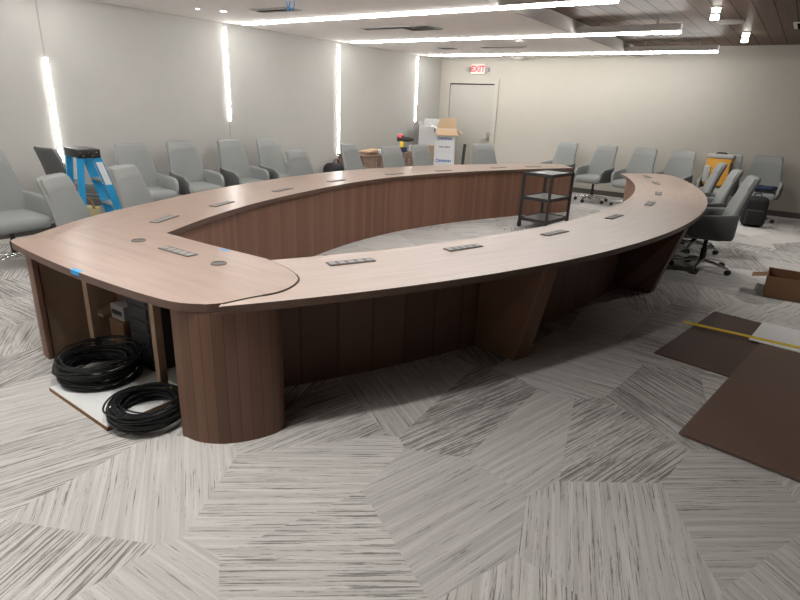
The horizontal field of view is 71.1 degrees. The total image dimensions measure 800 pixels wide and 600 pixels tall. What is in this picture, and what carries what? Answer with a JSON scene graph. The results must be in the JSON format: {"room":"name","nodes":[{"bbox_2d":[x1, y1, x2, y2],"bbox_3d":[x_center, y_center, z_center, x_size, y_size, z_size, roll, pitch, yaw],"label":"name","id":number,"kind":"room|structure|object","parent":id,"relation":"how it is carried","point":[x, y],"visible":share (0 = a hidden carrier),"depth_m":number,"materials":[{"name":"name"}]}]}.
{"room":"conference room","nodes":[
{"label":"conference room","id":0,"kind":"room"},
{"bbox_2d":[0,0,441,223],"bbox_3d":[-3.887,-2.446,7.001,0.100,3.000,16.900,15,23,32],"label":"wall","id":1,"kind":"structure","parent":0,"point":[119,74],"depth_m":7.92,"materials":[{"name":"white paint"}]},
{"bbox_2d":[0,223,55,239],"bbox_3d":[-3.895,-1.066,7.450,0.016,0.100,16.700,15,23,32],"label":"baseboard","id":2,"kind":"structure","parent":1,"relation":"attached to","point":[32,232],"depth_m":6.69,"materials":[{"name":"plastic"}]},
{"bbox_2d":[35,0,44,57],"bbox_3d":[-4.117,-2.167,6.663,0.004,2.680,0.012,15,23,32],"label":"trim","id":3,"kind":"structure","parent":1,"relation":"attached to","point":[35,0],"depth_m":6.34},
{"bbox_2d":[43,58,63,161],"bbox_3d":[-4.110,-2.137,6.668,0.020,1.384,0.042,15,23,32],"label":"light strip","id":4,"kind":"object","parent":1,"relation":"attached to","point":[46,65],"visible":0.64,"depth_m":6.61,"materials":[{"name":"white plastic"}]},
{"bbox_2d":[223,27,230,120],"bbox_3d":[-2.612,-3.399,8.456,0.020,1.314,0.042,15,23,32],"label":"light strip","id":5,"kind":"object","parent":1,"relation":"attached to","point":[224,28],"visible":1,"depth_m":8.44,"materials":[{"name":"white plastic"}]},
{"bbox_2d":[337,45,339,155],"bbox_3d":[-1.161,-3.738,10.556,0.020,1.974,0.042,15,23,32],"label":"light strip","id":6,"kind":"object","parent":1,"relation":"attached to","point":[338,46],"visible":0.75,"depth_m":10.51,"materials":[{"name":"white plastic"}]},
{"bbox_2d":[338,45,339,152],"bbox_3d":[-1.157,-3.737,10.554,0.012,1.970,0.040,15,23,32],"label":"diffuser","id":7,"kind":"object","parent":6,"relation":"attached to","point":[338,45],"depth_m":10.50,"materials":[{"name":"white plastic"}]},
{"bbox_2d":[414,57,418,121],"bbox_3d":[0.364,-4.701,12.510,0.020,1.354,0.042,15,23,32],"label":"light strip","id":8,"kind":"object","parent":1,"relation":"attached to","point":[417,57],"visible":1,"depth_m":12.50,"materials":[{"name":"white plastic"}]},
{"bbox_2d":[89,0,635,58],"bbox_3d":[-2.002,-3.150,5.391,4.383,0.180,16.700,15,23,32],"label":"ceiling","id":9,"kind":"structure","parent":0,"point":[493,23],"depth_m":7.62,"materials":[{"name":"paint"}]},
{"bbox_2d":[249,7,301,12],"bbox_3d":[-1.515,-3.521,6.798,0.620,0.015,0.260,13,22,27],"label":"ceiling vent","id":10,"kind":"object","parent":9,"relation":"in","point":[274,9],"visible":0.93,"depth_m":6.76,"materials":[{"name":"white metal"}]},
{"bbox_2d":[286,1,294,11],"bbox_3d":[-1.214,-3.255,6.206,0.113,0.106,0.038,7,20,13],"label":"wire","id":11,"kind":"object","parent":9,"relation":"hanging from","point":[286,1],"visible":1,"depth_m":6.20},
{"bbox_2d":[359,26,401,29],"bbox_3d":[-0.263,-3.913,8.059,0.680,0.015,0.200,15,23,32],"label":"ceiling vent","id":12,"kind":"object","parent":9,"relation":"in","point":[385,27],"visible":1,"depth_m":8.02,"materials":[{"name":"white metal"}]},
{"bbox_2d":[397,24,442,30],"bbox_3d":[0.278,-3.818,7.821,0.502,0.044,0.422,15,23,32],"label":"air vent","id":13,"kind":"object","parent":9,"relation":"attached to","point":[420,27],"visible":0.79,"depth_m":7.91,"materials":[{"name":"metal"}]},
{"bbox_2d":[243,0,619,24],"bbox_3d":[-0.091,-3.521,6.726,5.328,0.195,0.110,15,23,32],"label":"ceiling light","id":14,"kind":"object","parent":9,"relation":"hanging from","point":[504,4],"visible":0.94,"depth_m":5.99,"materials":[{"name":"paint"}]},
{"bbox_2d":[437,47,458,48],"bbox_3d":[0.898,-4.719,10.479,0.302,0.020,0.272,15,23,32],"label":"air vent","id":15,"kind":"object","parent":9,"relation":"attached to","point":[437,47],"visible":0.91,"depth_m":10.45,"materials":[{"name":"white metal"}]},
{"bbox_2d":[480,46,525,47],"bbox_3d":[1.821,-4.478,9.911,0.850,0.015,0.130,15,23,32],"label":"ceiling vent","id":16,"kind":"object","parent":9,"relation":"in","point":[495,46],"visible":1,"depth_m":9.86,"materials":[{"name":"white metal"}]},
{"bbox_2d":[352,18,682,42],"bbox_3d":[1.382,-4.125,8.617,5.468,0.195,0.110,15,23,32],"label":"ceiling light","id":17,"kind":"object","parent":9,"relation":"hanging from","point":[669,28],"visible":0.99,"depth_m":7.65,"materials":[{"name":"paint"}]},
{"bbox_2d":[352,31,680,42],"bbox_3d":[1.375,-4.049,8.646,5.460,0.032,0.046,15,23,32],"label":"diffuser","id":18,"kind":"object","parent":17,"relation":"attached to","point":[578,33],"depth_m":7.98,"materials":[{"name":"white plastic"}]},
{"bbox_2d":[512,57,524,59],"bbox_3d":[2.513,-5.117,11.863,0.258,0.050,0.258,15,23,32],"label":"smoke detector","id":19,"kind":"object","parent":9,"relation":"attached to","point":[514,58],"visible":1,"depth_m":11.78,"materials":[{"name":"white plastic"}]},
{"bbox_2d":[514,39,525,43],"bbox_3d":[1.894,-4.078,8.832,0.179,0.050,0.179,15,23,32],"label":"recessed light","id":20,"kind":"object","parent":9,"relation":"attached to","point":[520,41],"visible":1,"depth_m":8.78,"materials":[{"name":"paint"}]},
{"bbox_2d":[430,41,719,55],"bbox_3d":[2.949,-4.777,10.653,5.588,0.195,0.110,15,23,32],"label":"ceiling light","id":21,"kind":"object","parent":9,"relation":"hanging from","point":[699,48],"visible":0.98,"depth_m":9.71,"materials":[{"name":"paint"}]},
{"bbox_2d":[430,50,717,55],"bbox_3d":[2.942,-4.701,10.682,5.580,0.032,0.046,15,23,32],"label":"diffuser","id":22,"kind":"object","parent":21,"relation":"attached to","point":[626,51],"depth_m":9.98,"materials":[{"name":"white plastic"}]},
{"bbox_2d":[0,192,799,599],"bbox_3d":[0.836,0.300,4.416,11.983,0.100,17.100,15,23,32],"label":"floor","id":23,"kind":"structure","parent":0,"point":[564,470],"depth_m":2.61,"materials":[{"name":"carpet"}]},
{"bbox_2d":[0,150,52,261],"bbox_3d":[-3.801,-0.863,5.401,0.718,1.082,0.663,13,22,27],"label":"chair","id":24,"kind":"object","parent":23,"relation":"on","point":[21,210],"visible":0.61,"depth_m":5.50,"materials":[{"name":"grey fabric"}]},
{"bbox_2d":[36,173,90,226],"bbox_3d":[-2.477,-0.493,4.591,0.680,1.024,0.628,1,19,-4],"label":"chair","id":25,"kind":"object","parent":23,"relation":"on","point":[65,204],"visible":0.19,"depth_m":4.43,"materials":[{"name":"grey fabric"}]},
{"bbox_2d":[33,146,110,205],"bbox_3d":[-3.833,-1.286,6.649,0.644,1.050,0.697,14,22,29],"label":"chair","id":26,"kind":"object","parent":23,"relation":"on","point":[51,161],"visible":0.22,"depth_m":6.28,"materials":[{"name":"grey fabric"}]},
{"bbox_2d":[64,146,120,212],"bbox_3d":[-3.127,-1.014,5.848,0.440,1.122,0.615,20,26,40],"label":"stepladder","id":27,"kind":"object","parent":23,"relation":"on","point":[83,155],"visible":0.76,"depth_m":5.66,"materials":[{"name":"blue plastic"}]},
{"bbox_2d":[86,196,100,215],"bbox_3d":[-3.238,-0.763,5.848,0.228,0.642,0.172,10,21,21],"label":"tote","id":28,"kind":"object","parent":23,"relation":"on","point":[94,210],"visible":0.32,"depth_m":5.74,"materials":[{"name":"beige fabric"}]},
{"bbox_2d":[49,361,177,430],"bbox_3d":[-1.633,0.534,3.273,0.660,0.025,0.500,16,23,34],"label":"board","id":29,"kind":"object","parent":23,"relation":"on","point":[90,405],"visible":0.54,"depth_m":3.15,"materials":[{"name":"white wood"}]},
{"bbox_2d":[52,335,143,392],"bbox_3d":[-1.823,0.379,3.396,0.504,0.165,0.492,13,22,27],"label":"cable coil","id":30,"kind":"object","parent":29,"relation":"on","point":[71,377],"visible":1,"depth_m":3.34,"materials":[{"name":"black rubber"}]},
{"bbox_2d":[102,382,180,433],"bbox_3d":[-1.357,0.569,3.011,0.432,0.098,0.422,15,23,32],"label":"cable coil","id":31,"kind":"object","parent":29,"relation":"on","point":[119,420],"visible":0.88,"depth_m":2.92,"materials":[{"name":"black rubber"}]},
{"bbox_2d":[110,317,132,346],"bbox_3d":[-1.811,0.235,3.750,0.160,0.260,0.160,15,23,32],"label":"carton","id":32,"kind":"object","parent":23,"relation":"on","point":[118,327],"visible":0.22,"depth_m":3.66,"materials":[{"name":"brown cardboard"}]},
{"bbox_2d":[110,299,128,321],"bbox_3d":[-1.805,0.065,3.689,0.150,0.100,0.132,15,23,32],"label":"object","id":33,"kind":"object","parent":32,"relation":"on","point":[119,309],"visible":0.56,"depth_m":3.63,"materials":[{"name":"grey plastic"}]},
{"bbox_2d":[107,163,153,208],"bbox_3d":[-2.241,-0.702,5.190,0.690,1.040,0.637,4,19,4],"label":"chair","id":34,"kind":"object","parent":23,"relation":"on","point":[130,187],"visible":0.17,"depth_m":5.06,"materials":[{"name":"grey fabric"}]},
{"bbox_2d":[114,142,178,200],"bbox_3d":[-3.261,-1.459,7.209,0.697,1.050,0.644,16,23,33],"label":"chair","id":35,"kind":"object","parent":23,"relation":"on","point":[160,186],"visible":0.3,"depth_m":7.27,"materials":[{"name":"grey fabric"}]},
{"bbox_2d":[126,297,175,371],"bbox_3d":[-1.519,0.084,3.610,0.240,0.660,0.368,15,23,32],"label":"equipment rack","id":36,"kind":"object","parent":23,"relation":"on","point":[138,311],"visible":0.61,"depth_m":3.50,"materials":[{"name":"black metal"}]},
{"bbox_2d":[166,141,224,194],"bbox_3d":[-2.845,-1.642,7.776,0.697,1.050,0.644,16,23,34],"label":"chair","id":37,"kind":"object","parent":23,"relation":"on","point":[186,166],"visible":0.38,"depth_m":7.79,"materials":[{"name":"grey fabric"}]},
{"bbox_2d":[217,139,269,186],"bbox_3d":[-2.364,-1.852,8.432,0.697,1.050,0.644,16,23,34],"label":"chair","id":38,"kind":"object","parent":23,"relation":"on","point":[235,168],"visible":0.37,"depth_m":8.45,"materials":[{"name":"grey fabric"}]},
{"bbox_2d":[256,138,289,179],"bbox_3d":[-1.929,-2.031,8.991,0.697,1.050,0.644,15,23,32],"label":"chair","id":39,"kind":"object","parent":23,"relation":"on","point":[271,159],"visible":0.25,"depth_m":8.99,"materials":[{"name":"grey fabric"}]},
{"bbox_2d":[285,149,313,176],"bbox_3d":[-1.144,-1.433,7.412,0.683,1.029,0.631,12,22,26],"label":"chair","id":40,"kind":"object","parent":23,"relation":"on","point":[298,161],"visible":0.17,"depth_m":7.37,"materials":[{"name":"grey fabric"}]},
{"bbox_2d":[323,159,343,172],"bbox_3d":[-1.238,-2.302,10.446,0.352,0.651,0.420,10,21,21],"label":"duffel bag","id":41,"kind":"object","parent":23,"relation":"on","point":[329,167],"visible":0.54,"depth_m":10.26,"materials":[{"name":"black fabric"}]},
{"bbox_2d":[340,143,370,170],"bbox_3d":[-0.602,-1.943,8.920,0.687,1.034,0.634,12,22,27],"label":"chair","id":42,"kind":"object","parent":23,"relation":"on","point":[351,158],"visible":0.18,"depth_m":8.90,"materials":[{"name":"grey fabric"}]},
{"bbox_2d":[11,164,706,443],"bbox_3d":[0.821,-0.868,6.439,4.507,0.761,8.677,15,23,32],"label":"conference table","id":43,"kind":"object","parent":23,"relation":"on","point":[264,315],"visible":0.99,"depth_m":3.72,"materials":[{"name":"brown wood"}]},
{"bbox_2d":[70,268,82,275],"bbox_3d":[-1.731,-0.148,2.998,0.085,0.023,0.026,15,23,32],"label":"scrap","id":44,"kind":"object","parent":43,"relation":"attached to","point":[74,271],"visible":1,"depth_m":2.99,"materials":[{"name":"blue plastic"}]},
{"bbox_2d":[97,304,111,317],"bbox_3d":[-1.988,0.065,3.850,0.160,0.020,0.200,15,23,32],"label":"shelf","id":45,"kind":"object","parent":43,"relation":"attached to","point":[104,310],"depth_m":3.80,"materials":[{"name":"brown wood"}]},
{"bbox_2d":[151,215,176,221],"bbox_3d":[-1.818,-0.631,4.323,0.046,0.002,0.279,5,20,9],"label":"socket","id":46,"kind":"object","parent":43,"relation":"attached to","point":[169,217],"depth_m":4.31,"materials":[{"name":"grey plastic"}]},
{"bbox_2d":[150,215,179,222],"bbox_3d":[-1.818,-0.628,4.324,0.075,0.006,0.300,5,20,9],"label":"power outlet","id":47,"kind":"object","parent":43,"relation":"attached to","point":[169,217],"depth_m":4.31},
{"bbox_2d":[161,246,193,254],"bbox_3d":[-1.363,-0.302,3.428,0.279,0.002,0.046,15,23,32],"label":"socket","id":48,"kind":"object","parent":43,"relation":"attached to","point":[173,250],"depth_m":3.42,"materials":[{"name":"grey plastic"}]},
{"bbox_2d":[158,246,197,256],"bbox_3d":[-1.363,-0.299,3.429,0.300,0.006,0.075,15,23,32],"label":"power outlet","id":49,"kind":"object","parent":43,"relation":"attached to","point":[172,250],"depth_m":3.41,"materials":[{"name":"grey metal"}]},
{"bbox_2d":[211,201,231,205],"bbox_3d":[-1.597,-0.867,5.020,0.046,0.002,0.279,8,20,15],"label":"socket","id":50,"kind":"object","parent":43,"relation":"attached to","point":[226,202],"depth_m":5.01,"materials":[{"name":"grey plastic"}]},
{"bbox_2d":[209,201,234,206],"bbox_3d":[-1.597,-0.864,5.021,0.075,0.006,0.300,8,20,15],"label":"power outlet","id":51,"kind":"object","parent":43,"relation":"attached to","point":[224,203],"depth_m":5.01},
{"bbox_2d":[328,258,372,263],"bbox_3d":[-0.294,-0.234,3.370,0.279,0.002,0.046,-8,22,-28],"label":"socket","id":52,"kind":"object","parent":43,"relation":"attached to","point":[363,260],"depth_m":3.37,"materials":[{"name":"grey plastic"}]},
{"bbox_2d":[326,258,375,265],"bbox_3d":[-0.295,-0.231,3.372,0.300,0.006,0.075,-8,22,-28],"label":"power outlet","id":53,"kind":"object","parent":43,"relation":"attached to","point":[361,260],"depth_m":3.35,"materials":[{"name":"grey metal"}]},
{"bbox_2d":[443,244,482,250],"bbox_3d":[0.434,-0.359,3.821,0.300,0.006,0.075,-11,23,-33],"label":"power outlet","id":54,"kind":"object","parent":43,"relation":"attached to","point":[470,246],"depth_m":3.80,"materials":[{"name":"grey metal"}]},
{"bbox_2d":[446,244,480,249],"bbox_3d":[0.434,-0.362,3.820,0.279,0.002,0.046,-11,23,-33],"label":"socket","id":55,"kind":"object","parent":43,"relation":"attached to","point":[472,246],"depth_m":3.81,"materials":[{"name":"grey plastic"}]},
{"bbox_2d":[540,229,568,235],"bbox_3d":[1.218,-0.528,4.395,0.300,0.006,0.075,-15,26,-40],"label":"power outlet","id":56,"kind":"object","parent":43,"relation":"attached to","point":[555,232],"depth_m":4.38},
{"bbox_2d":[544,230,566,234],"bbox_3d":[1.218,-0.532,4.394,0.279,0.002,0.046,-15,26,-40],"label":"socket","id":57,"kind":"object","parent":43,"relation":"attached to","point":[557,232],"depth_m":4.39,"materials":[{"name":"grey plastic"}]},
{"bbox_2d":[605,214,623,219],"bbox_3d":[1.985,-0.771,5.176,0.075,0.006,0.300,17,24,36],"label":"power outlet","id":58,"kind":"object","parent":43,"relation":"attached to","point":[613,216],"depth_m":5.16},
{"bbox_2d":[337,150,412,168],"bbox_3d":[-0.405,-2.647,11.428,0.651,0.715,1.940,15,23,32],"label":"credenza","id":59,"kind":"object","parent":23,"relation":"on","point":[368,160],"visible":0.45,"depth_m":10.75,"materials":[{"name":"brown wood"}]},
{"bbox_2d":[360,148,378,153],"bbox_3d":[-0.589,-2.858,10.765,0.220,0.103,0.340,15,23,32],"label":"folded cloth","id":60,"kind":"object","parent":59,"relation":"on","point":[370,150],"visible":1,"depth_m":10.72,"materials":[{"name":"fabric"}]},
{"bbox_2d":[337,150,411,157],"bbox_3d":[-0.396,-2.967,11.319,0.640,0.040,1.940,15,23,32],"label":"countertop","id":61,"kind":"structure","parent":59,"relation":"on","point":[362,155],"depth_m":10.73,"materials":[{"name":"brown wood"}]},
{"bbox_2d":[397,134,413,151],"bbox_3d":[0.108,-3.229,11.543,0.336,0.344,0.120,8,20,14],"label":"cordless drill","id":62,"kind":"object","parent":59,"relation":"on","point":[400,137],"visible":0.91,"depth_m":11.50,"materials":[{"name":"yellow plastic"}]},
{"bbox_2d":[381,146,405,167],"bbox_3d":[0.050,-1.796,8.571,0.690,1.040,0.637,18,25,37],"label":"chair","id":63,"kind":"object","parent":23,"relation":"on","point":[392,156],"visible":0.19,"depth_m":8.58,"materials":[{"name":"grey fabric"}]},
{"bbox_2d":[411,144,433,165],"bbox_3d":[0.512,-1.942,9.031,0.694,1.045,0.641,18,25,37],"label":"chair","id":64,"kind":"object","parent":23,"relation":"on","point":[421,156],"visible":0.13,"depth_m":9.04,"materials":[{"name":"grey fabric"}]},
{"bbox_2d":[428,145,433,161],"bbox_3d":[0.655,-3.160,12.881,0.440,0.801,0.460,7,20,13],"label":"carton","id":65,"kind":"object","parent":23,"relation":"on","point":[431,148],"visible":0.06,"depth_m":12.55,"materials":[{"name":"cardboard"}]},
{"bbox_2d":[417,118,439,145],"bbox_3d":[0.673,-3.818,12.699,0.500,0.560,0.528,7,20,13],"label":"carton","id":66,"kind":"object","parent":65,"relation":"on","point":[426,131],"visible":0.7,"depth_m":12.51,"materials":[{"name":"white cardboard"}]},
{"bbox_2d":[461,144,466,164],"bbox_3d":[1.407,-3.059,12.593,0.070,0.868,0.169,15,23,32],"label":"cardboard tube","id":67,"kind":"object","parent":23,"relation":"on","point":[464,145],"visible":0.66,"depth_m":12.52,"materials":[{"name":"cardboard"}]},
{"bbox_2d":[472,144,496,163],"bbox_3d":[1.558,-2.160,9.766,0.644,1.050,0.697,-7,21,-24],"label":"chair","id":68,"kind":"object","parent":23,"relation":"on","point":[481,153],"visible":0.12,"depth_m":9.83,"materials":[{"name":"grey fabric"}]},
{"bbox_2d":[517,169,574,225],"bbox_3d":[2.168,-1.492,8.309,0.476,0.802,0.720,19,25,39],"label":"utility cart","id":69,"kind":"object","parent":23,"relation":"on","point":[541,217],"visible":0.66,"depth_m":8.25,"materials":[{"name":"black metal"}]},
{"bbox_2d":[524,213,562,220],"bbox_3d":[2.157,-1.236,8.399,0.440,0.012,0.640,19,25,39],"label":"shelf","id":70,"kind":"object","parent":69,"relation":"attached to","point":[536,216],"depth_m":8.37,"materials":[{"name":"grey metal"}]},
{"bbox_2d":[528,193,565,198],"bbox_3d":[2.169,-1.528,8.296,0.440,0.012,0.640,19,25,39],"label":"shelf","id":71,"kind":"object","parent":69,"relation":"attached to","point":[536,195],"depth_m":8.32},
{"bbox_2d":[532,170,566,174],"bbox_3d":[2.183,-1.854,8.182,0.440,0.012,0.640,19,25,39],"label":"shelf","id":72,"kind":"object","parent":69,"relation":"attached to","point":[548,172],"depth_m":8.22,"materials":[{"name":"grey metal"}]},
{"bbox_2d":[540,141,577,169],"bbox_3d":[3.226,-2.678,11.434,0.697,1.050,0.644,-15,26,-40],"label":"chair","id":73,"kind":"object","parent":23,"relation":"on","point":[565,154],"visible":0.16,"depth_m":11.46,"materials":[{"name":"grey fabric"}]},
{"bbox_2d":[574,144,617,203],"bbox_3d":[3.766,-2.433,10.786,0.704,1.060,0.650,-13,24,-37],"label":"chair","id":74,"kind":"object","parent":23,"relation":"on","point":[600,169],"visible":0.98,"depth_m":10.79,"materials":[{"name":"grey fabric"}]},
{"bbox_2d":[609,148,657,204],"bbox_3d":[4.286,-2.233,10.276,0.704,1.060,0.650,-13,24,-37],"label":"chair","id":75,"kind":"object","parent":23,"relation":"on","point":[642,160],"visible":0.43,"depth_m":10.31,"materials":[{"name":"grey fabric"}]},
{"bbox_2d":[654,150,695,182],"bbox_3d":[4.929,-2.156,10.149,0.697,1.050,0.644,-14,25,-39],"label":"chair","id":76,"kind":"object","parent":23,"relation":"on","point":[680,164],"visible":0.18,"depth_m":10.16,"materials":[{"name":"grey fabric"}]},
{"bbox_2d":[680,169,743,254],"bbox_3d":[3.883,-1.158,7.185,0.697,1.050,0.644,9,21,19],"label":"chair","id":77,"kind":"object","parent":23,"relation":"on","point":[720,199],"visible":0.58,"depth_m":7.05,"materials":[{"name":"grey fabric"}]},
{"bbox_2d":[699,162,727,196],"bbox_3d":[4.206,-1.455,8.070,0.697,1.050,0.644,9,21,19],"label":"chair","id":78,"kind":"object","parent":23,"relation":"on","point":[708,188],"visible":0.2,"depth_m":7.75,"materials":[{"name":"grey fabric"}]},
{"bbox_2d":[669,175,760,275],"bbox_3d":[3.501,-0.865,6.276,0.711,1.071,0.657,9,21,19],"label":"chair","id":79,"kind":"object","parent":23,"relation":"on","point":[717,223],"visible":0.94,"depth_m":6.05,"materials":[{"name":"grey fabric"}]},
{"bbox_2d":[654,311,778,376],"bbox_3d":[2.570,0.328,4.371,0.620,0.012,1.360,20,26,41],"label":"board","id":80,"kind":"object","parent":23,"relation":"on","point":[715,351],"visible":0.79,"depth_m":4.28,"materials":[{"name":"brown wood"}]},
{"bbox_2d":[679,343,799,480],"bbox_3d":[2.519,0.660,3.380,1.000,0.012,1.820,19,26,40],"label":"board","id":81,"kind":"object","parent":80,"relation":"on","point":[753,416],"visible":1,"depth_m":3.27,"materials":[{"name":"brown wood"}]},
{"bbox_2d":[749,322,799,352],"bbox_3d":[3.245,0.360,4.292,0.900,0.005,0.540,19,25,38],"label":"sheet","id":82,"kind":"object","parent":80,"relation":"on","point":[769,331],"visible":1,"depth_m":4.47,"materials":[{"name":"white paper"}]},
{"bbox_2d":[683,321,799,348],"bbox_3d":[2.877,0.318,4.347,1.240,0.009,0.037,15,23,33],"label":"straightedge","id":83,"kind":"object","parent":82,"relation":"on","point":[687,322],"visible":1,"depth_m":4.44,"materials":[{"name":"yellow metal"}]},
{"bbox_2d":[695,154,742,196],"bbox_3d":[5.570,-2.002,9.784,0.644,1.050,0.697,19,26,40],"label":"chair","id":84,"kind":"object","parent":23,"relation":"on","point":[738,161],"visible":0.15,"depth_m":9.70,"materials":[{"name":"grey fabric"}]},
{"bbox_2d":[702,152,735,186],"bbox_3d":[5.516,-2.264,9.689,0.420,0.574,0.243,17,24,36],"label":"tool bag","id":85,"kind":"object","parent":84,"relation":"on","point":[713,159],"visible":0.76,"depth_m":9.61,"materials":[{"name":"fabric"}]},
{"bbox_2d":[740,193,769,226],"bbox_3d":[5.731,-1.454,9.028,0.340,0.530,0.275,11,21,23],"label":"backpack","id":86,"kind":"object","parent":23,"relation":"on","point":[754,213],"visible":0.91,"depth_m":8.95,"materials":[{"name":"black fabric"}]},
{"bbox_2d":[737,155,783,222],"bbox_3d":[6.116,-1.886,9.502,0.650,1.060,0.704,16,23,33],"label":"chair","id":87,"kind":"object","parent":23,"relation":"on","point":[768,168],"visible":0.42,"depth_m":9.51,"materials":[{"name":"grey fabric"}]},
{"bbox_2d":[755,184,777,190],"bbox_3d":[6.070,-1.882,9.382,0.445,0.120,0.299,15,23,32],"label":"jacket","id":88,"kind":"object","parent":87,"relation":"on","point":[759,187],"visible":0.58,"depth_m":9.28,"materials":[{"name":"blue fabric"}]},
{"bbox_2d":[752,267,799,302],"bbox_3d":[3.946,-0.153,5.594,0.750,0.215,0.520,15,23,31],"label":"carton","id":89,"kind":"object","parent":23,"relation":"on","point":[783,284],"visible":1,"depth_m":5.48,"materials":[{"name":"brown cardboard"}]},
{"bbox_3d":[0.957,-2.712,12.458,0.440,0.260,0.400,4,19,6],"label":"carton","id":90,"kind":"object","parent":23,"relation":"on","visible":0},
{"bbox_2d":[433,151,454,164],"bbox_3d":[0.970,-3.049,12.335,0.440,0.455,0.408,4,19,6],"label":"carton","id":91,"kind":"object","parent":90,"relation":"on","point":[440,158],"visible":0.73,"depth_m":12.12,"materials":[{"name":"white cardboard"}]},
{"bbox_2d":[429,118,462,151],"bbox_3d":[0.989,-3.575,12.121,0.720,0.680,0.596,4,19,6],"label":"carton","id":92,"kind":"object","parent":91,"relation":"on","point":[446,133],"visible":1,"depth_m":12.03,"materials":[{"name":"cardboard"}]},
{"bbox_2d":[439,45,799,212],"bbox_3d":[5.708,-3.267,10.458,11.583,3.000,0.100,15,23,32],"label":"wall","id":93,"kind":"structure","parent":0,"point":[739,100],"depth_m":10.82,"materials":[{"name":"paint"}]},
{"bbox_2d":[444,79,499,164],"bbox_3d":[1.604,-3.979,13.129,1.350,2.255,0.076,15,23,32],"label":"door","id":94,"kind":"structure","parent":93,"relation":"in","point":[473,103],"depth_m":13.00,"materials":[{"name":"paint"}]},
{"bbox_2d":[466,64,489,73],"bbox_3d":[1.762,-5.204,12.610,0.570,0.210,0.090,15,23,32],"label":"exit sign","id":95,"kind":"object","parent":93,"relation":"attached to","point":[475,68],"visible":1,"depth_m":12.60,"materials":[{"name":"red"}]},
{"bbox_2d":[482,0,638,56],"bbox_3d":[-0.198,-2.661,4.224,0.020,0.172,16.700,15,23,32],"label":"trim","id":96,"kind":"structure","parent":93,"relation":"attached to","point":[545,15],"depth_m":7.41,"materials":[{"name":"paint"}]},
{"bbox_2d":[572,187,799,218],"bbox_3d":[6.246,-1.717,10.486,10.050,0.100,0.016,15,23,32],"label":"baseboard","id":97,"kind":"structure","parent":93,"relation":"attached to","point":[578,190],"depth_m":11.58,"materials":[{"name":"plastic"}]},
{"bbox_2d":[546,0,799,45],"bbox_3d":[2.744,-1.999,2.277,7.300,0.100,16.700,15,23,32],"label":"ceiling","id":98,"kind":"structure","parent":0,"point":[770,22],"depth_m":7.32,"materials":[{"name":"brown wood"}]},
{"bbox_2d":[710,6,723,20],"bbox_3d":[3.639,-3.305,6.454,0.140,0.135,0.140,15,23,32],"label":"recessed light","id":99,"kind":"object","parent":98,"relation":"in","point":[715,13],"visible":1,"depth_m":6.42,"materials":[{"name":"metal"}]},
{"bbox_2d":[716,19,745,23],"bbox_3d":[4.342,-3.647,7.340,0.340,0.024,0.340,15,23,32],"label":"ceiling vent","id":100,"kind":"object","parent":98,"relation":"attached to","point":[726,21],"visible":1,"depth_m":7.27,"materials":[{"name":"white metal"}]},
{"bbox_2d":[741,32,751,42],"bbox_3d":[5.104,-3.883,8.268,0.140,0.135,0.140,15,23,32],"label":"recessed light","id":101,"kind":"object","parent":98,"relation":"in","point":[745,35],"visible":1,"depth_m":8.24,"materials":[{"name":"metal"}]},
{"bbox_2d":[793,22,799,28],"bbox_3d":[5.500,-3.590,7.303,0.600,0.018,0.600,15,23,32],"label":"ceiling vent","id":102,"kind":"object","parent":98,"relation":"in","point":[796,24],"visible":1,"depth_m":7.36,"materials":[{"name":"white metal"}]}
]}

